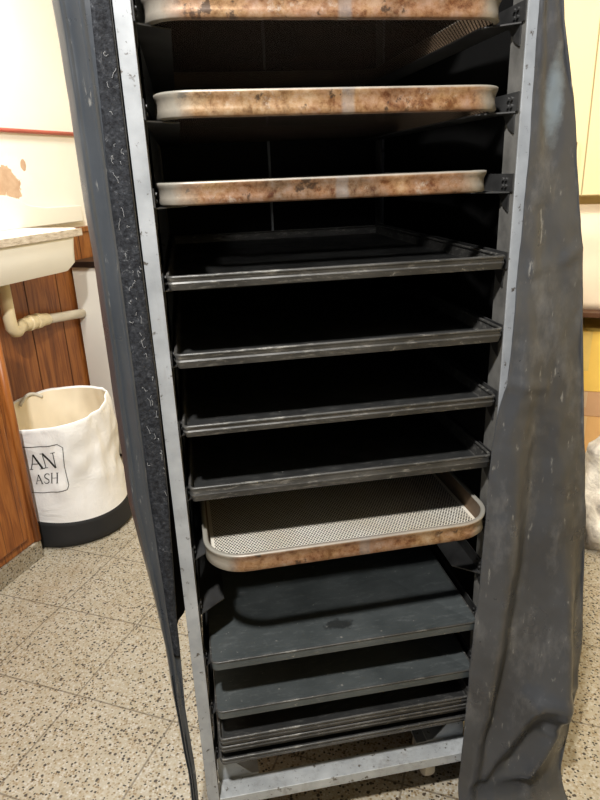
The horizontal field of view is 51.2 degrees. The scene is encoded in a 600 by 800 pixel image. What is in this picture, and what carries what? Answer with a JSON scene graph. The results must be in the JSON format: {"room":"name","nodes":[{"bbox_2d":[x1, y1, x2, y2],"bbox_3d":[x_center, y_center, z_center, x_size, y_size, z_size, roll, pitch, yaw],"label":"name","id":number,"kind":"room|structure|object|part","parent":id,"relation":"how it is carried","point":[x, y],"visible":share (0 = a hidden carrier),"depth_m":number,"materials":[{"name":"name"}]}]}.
{"room":"commercial kitchen","nodes":[
{"label":"commercial kitchen","id":0,"kind":"room"},
{"bbox_2d":[0,0,87,227],"bbox_3d":[-1.706,-0.428,1.288,0.100,2.700,5.600,5,21,19],"label":"wall","id":1,"kind":"structure","parent":0,"point":[40,170],"depth_m":2.66,"materials":[{"name":"beige paint"}]},
{"bbox_2d":[0,127,73,135],"bbox_3d":[-1.282,-0.977,2.225,0.022,0.025,2.500,5,21,19],"label":"pipe","id":2,"kind":"object","parent":1,"relation":"attached to","point":[11,130],"visible":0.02,"depth_m":2.65,"materials":[{"name":"red paint"}]},
{"bbox_2d":[0,195,82,285],"bbox_3d":[-1.047,-0.664,2.498,0.293,0.297,0.950,5,21,19],"label":"sink","id":3,"kind":"object","parent":1,"relation":"attached to","point":[27,252],"visible":1,"depth_m":2.43,"materials":[{"name":"white ceramic"}]},
{"bbox_2d":[0,227,75,285],"bbox_3d":[-1.103,-0.537,2.351,0.279,0.164,0.556,5,21,19],"label":"basin","id":4,"kind":"object","parent":3,"relation":"in","point":[26,253],"depth_m":2.33,"materials":[{"name":"white ceramic"}]},
{"bbox_2d":[0,284,85,336],"bbox_3d":[-1.098,-0.419,2.663,0.083,0.265,0.576,1,20,9],"label":"drain pipe","id":5,"kind":"object","parent":3,"relation":"attached to","point":[14,327],"visible":0.98,"depth_m":2.51,"materials":[{"name":"plastic"}]},
{"bbox_2d":[0,195,82,230],"bbox_3d":[-1.178,-0.756,2.529,0.010,0.135,0.920,5,21,19],"label":"backsplash","id":6,"kind":"structure","parent":1,"relation":"attached to","point":[14,214],"depth_m":2.64,"materials":[{"name":"white ceramic"}]},
{"bbox_2d":[0,226,92,401],"bbox_3d":[-1.262,-0.084,2.490,0.031,1.045,2.990,5,21,19],"label":"wood paneling","id":7,"kind":"structure","parent":1,"relation":"attached to","point":[53,355],"depth_m":2.81,"materials":[{"name":"brown wood"}]},
{"bbox_2d":[0,456,599,799],"bbox_3d":[0.092,1.008,1.164,3.900,0.050,5.600,5,21,19],"label":"floor","id":8,"kind":"structure","parent":0,"point":[88,709],"depth_m":1.69,"materials":[{"name":"tile"}]},
{"bbox_2d":[0,339,43,590],"bbox_3d":[-1.392,0.371,1.566,0.340,0.985,1.568,5,21,19],"label":"base cabinet","id":9,"kind":"object","parent":8,"relation":"on","point":[20,536],"visible":1,"depth_m":2.19,"materials":[{"name":"wood"}]},
{"bbox_3d":[-1.100,0.205,1.884,0.016,0.840,0.570,5,21,19],"label":"door","id":10,"kind":"part","parent":9,"relation":"part of","materials":[{"name":"brown wood"}]},
{"bbox_2d":[14,385,131,546],"bbox_3d":[-0.940,0.245,2.534,0.464,0.529,0.465,-5,20,-9],"label":"laundry bag","id":11,"kind":"object","parent":8,"relation":"on","point":[69,434],"visible":0.77,"depth_m":2.40,"materials":[{"name":"white fabric"}]},
{"bbox_3d":[-1.110,-0.007,2.577,0.019,0.045,0.110,13,25,36],"label":"handle","id":12,"kind":"part","parent":11,"relation":"part of","materials":[{"name":"beige fabric"}]},
{"bbox_3d":[-0.994,0.252,2.325,0.261,0.195,0.045,3,20,14],"label":"printed frame","id":13,"kind":"part","parent":11,"relation":"part of","materials":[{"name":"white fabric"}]},
{"bbox_2d":[71,257,121,455],"bbox_3d":[-0.649,-0.254,3.223,0.628,0.982,0.620,5,21,19],"label":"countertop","id":14,"kind":"structure","parent":8,"relation":"on","point":[83,270],"depth_m":2.97,"materials":[{"name":"laminate"}]},
{"bbox_2d":[112,0,538,799],"bbox_3d":[0.011,-0.055,1.384,0.585,1.805,0.735,-5,20,-9],"label":"rack","id":15,"kind":"object","parent":8,"relation":"on","point":[428,750],"visible":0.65,"depth_m":1.08,"materials":[{"name":"metal"}]},
{"bbox_3d":[-0.203,0.047,0.985,0.022,1.660,0.003,-5,20,-9],"label":"post","id":16,"kind":"part","parent":15,"relation":"part of","materials":[{"name":"metal"}]},
{"bbox_3d":[-0.332,-0.193,1.664,0.022,1.660,0.003,-5,20,-9],"label":"post","id":17,"kind":"part","parent":15,"relation":"part of","materials":[{"name":"metal"}]},
{"bbox_3d":[-0.061,-0.211,1.698,0.006,1.650,0.006,-14,23,-30],"label":"stop rod","id":18,"kind":"part","parent":15,"relation":"part of","materials":[{"name":"metal"}]},
{"bbox_2d":[52,0,585,799],"bbox_3d":[0.092,-0.025,1.288,0.883,1.786,1.032,-5,20,-9],"label":"cover","id":19,"kind":"object","parent":15,"relation":"on","point":[528,630],"visible":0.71,"depth_m":1.13,"materials":[{"name":"grey fabric"}]},
{"bbox_3d":[0.396,-0.101,1.448,0.177,1.760,0.783,-5,20,-9],"label":"panel","id":20,"kind":"part","parent":19,"relation":"part of","materials":[{"name":"black plastic"}]},
{"bbox_2d":[155,170,486,205],"bbox_3d":[-0.011,-0.418,1.221,0.508,0.032,0.685,-5,20,-9],"label":"baking tray","id":21,"kind":"object","parent":15,"relation":"on","point":[368,185],"visible":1,"depth_m":0.90,"materials":[{"name":"metal"}]},
{"bbox_2d":[141,0,501,88],"bbox_3d":[-0.012,-0.635,1.144,0.508,0.034,0.685,-5,20,-9],"label":"baking tray","id":22,"kind":"object","parent":15,"relation":"on","point":[471,15],"visible":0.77,"depth_m":0.92,"materials":[{"name":"metal"}]},
{"bbox_2d":[153,85,497,143],"bbox_3d":[-0.005,-0.526,1.184,0.508,0.034,0.685,-5,20,-9],"label":"baking tray","id":23,"kind":"object","parent":15,"relation":"on","point":[428,104],"visible":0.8,"depth_m":0.89,"materials":[{"name":"metal"}]},
{"bbox_2d":[166,225,504,290],"bbox_3d":[0.005,-0.306,1.269,0.528,0.022,0.700,-5,20,-9],"label":"sheet pan","id":24,"kind":"object","parent":15,"relation":"on","point":[219,260],"visible":1,"depth_m":1.19,"materials":[{"name":"black metal"}]},
{"bbox_2d":[174,276,501,368],"bbox_3d":[0.010,-0.195,1.303,0.528,0.024,0.700,-5,20,-9],"label":"sheet pan","id":25,"kind":"object","parent":15,"relation":"on","point":[288,321],"visible":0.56,"depth_m":1.19,"materials":[{"name":"black metal"}]},
{"bbox_2d":[182,348,494,436],"bbox_3d":[0.013,-0.087,1.348,0.528,0.021,0.700,-5,20,-9],"label":"sheet pan","id":26,"kind":"object","parent":15,"relation":"on","point":[233,398],"visible":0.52,"depth_m":1.17,"materials":[{"name":"black metal"}]},
{"bbox_2d":[187,411,489,500],"bbox_3d":[0.017,0.018,1.388,0.528,0.028,0.700,-5,20,-9],"label":"sheet pan","id":27,"kind":"object","parent":15,"relation":"on","point":[236,464],"visible":0.57,"depth_m":1.18,"materials":[{"name":"black metal"}]},
{"bbox_2d":[207,480,474,670],"bbox_3d":[0.031,0.347,1.502,0.518,0.021,0.703,-5,20,-9],"label":"baking sheet","id":28,"kind":"object","parent":15,"relation":"on","point":[359,601],"visible":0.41,"depth_m":1.29,"materials":[{"name":"grey metal"}]},
{"bbox_2d":[216,710,465,764],"bbox_3d":[0.040,0.567,1.579,0.522,0.020,0.700,-5,20,-9],"label":"sheet pan","id":29,"kind":"object","parent":15,"relation":"on","point":[448,718],"visible":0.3,"depth_m":1.26,"materials":[{"name":"black metal"}]},
{"bbox_2d":[216,703,465,752],"bbox_3d":[0.038,0.543,1.577,0.520,0.022,0.700,-5,20,-9],"label":"sheet pan","id":30,"kind":"object","parent":29,"relation":"on","point":[462,706],"visible":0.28,"depth_m":1.25,"materials":[{"name":"black metal"}]},
{"bbox_2d":[217,678,467,745],"bbox_3d":[0.038,0.521,1.565,0.518,0.022,0.700,-5,20,-9],"label":"sheet pan","id":31,"kind":"object","parent":30,"relation":"on","point":[246,728],"visible":0.3,"depth_m":1.27,"materials":[{"name":"black metal"}]},
{"bbox_2d":[213,633,469,718],"bbox_3d":[0.035,0.458,1.544,0.518,0.021,0.703,-5,20,-9],"label":"baking sheet","id":32,"kind":"object","parent":15,"relation":"on","point":[289,683],"visible":0.29,"depth_m":1.26,"materials":[{"name":"black metal"}]},
{"bbox_2d":[200,471,484,571],"bbox_3d":[0.033,0.140,1.380,0.514,0.034,0.685,-6,20,-10],"label":"baking tray","id":33,"kind":"object","parent":15,"relation":"on","point":[471,504],"visible":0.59,"depth_m":1.16,"materials":[{"name":"metal"}]},
{"bbox_3d":[0.221,-0.246,1.751,0.022,1.660,0.003,-5,20,-9],"label":"post","id":34,"kind":"part","parent":15,"relation":"part of","materials":[{"name":"metal"}]},
{"bbox_3d":[0.350,-0.006,1.072,0.022,1.660,0.003,-5,20,-9],"label":"post","id":35,"kind":"part","parent":15,"relation":"part of","materials":[{"name":"metal"}]},
{"bbox_2d":[583,309,599,317],"bbox_3d":[1.591,-0.086,2.911,1.350,0.712,0.395,5,21,19],"label":"side table","id":36,"kind":"object","parent":8,"relation":"on","point":[588,313],"visible":0.02,"depth_m":2.71,"materials":[{"name":"brown wood"}]},
{"bbox_2d":[580,204,599,309],"bbox_3d":[1.247,-0.637,2.776,0.302,0.440,0.186,5,21,19],"label":"paper package","id":37,"kind":"object","parent":36,"relation":"on","point":[589,213],"visible":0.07,"depth_m":2.69},
{"bbox_2d":[584,416,599,452],"bbox_3d":[1.363,0.124,3.087,0.660,0.214,0.301,5,21,19],"label":"cardboard box","id":38,"kind":"object","parent":8,"relation":"on","point":[591,423],"visible":0.03,"depth_m":2.92,"materials":[{"name":"brown cardboard"}]},
{"bbox_2d":[584,391,599,416],"bbox_3d":[1.344,-0.031,3.025,0.640,0.119,0.281,5,21,19],"label":"cardboard box","id":39,"kind":"object","parent":38,"relation":"on","point":[591,399],"visible":0.05,"depth_m":2.88,"materials":[{"name":"brown cardboard"}]},
{"bbox_2d":[583,318,599,391],"bbox_3d":[1.327,-0.220,2.960,0.620,0.280,0.281,5,21,19],"label":"cardboard box","id":40,"kind":"object","parent":39,"relation":"on","point":[591,326],"visible":0.19,"depth_m":2.83,"materials":[{"name":"yellow cardboard"}]},
{"bbox_2d":[585,435,599,550],"bbox_3d":[1.181,0.274,2.350,0.433,0.443,0.473,-5,20,-9],"label":"cloth bundle","id":41,"kind":"object","parent":8,"relation":"on","point":[592,455],"visible":0.37,"depth_m":2.26,"materials":[{"name":"white fabric"}]},
{"bbox_2d":[579,196,599,317],"bbox_3d":[0.975,-1.159,3.021,3.750,2.700,0.100,5,21,19],"label":"wall","id":42,"kind":"structure","parent":0,"point":[582,199],"depth_m":2.91,"materials":[{"name":"beige paint"}]},
{"bbox_2d":[564,0,599,195],"bbox_3d":[1.569,-1.347,2.460,1.500,1.010,0.379,5,21,19],"label":"upper cabinet","id":43,"kind":"object","parent":42,"relation":"attached to","point":[582,17],"visible":0.38,"depth_m":2.47,"materials":[{"name":"yellow paint"}]},
{"bbox_3d":[1.341,-1.306,2.380,0.393,0.995,0.018,5,21,19],"label":"door","id":44,"kind":"part","parent":43,"relation":"part of","materials":[{"name":"yellow paint"}]}
]}

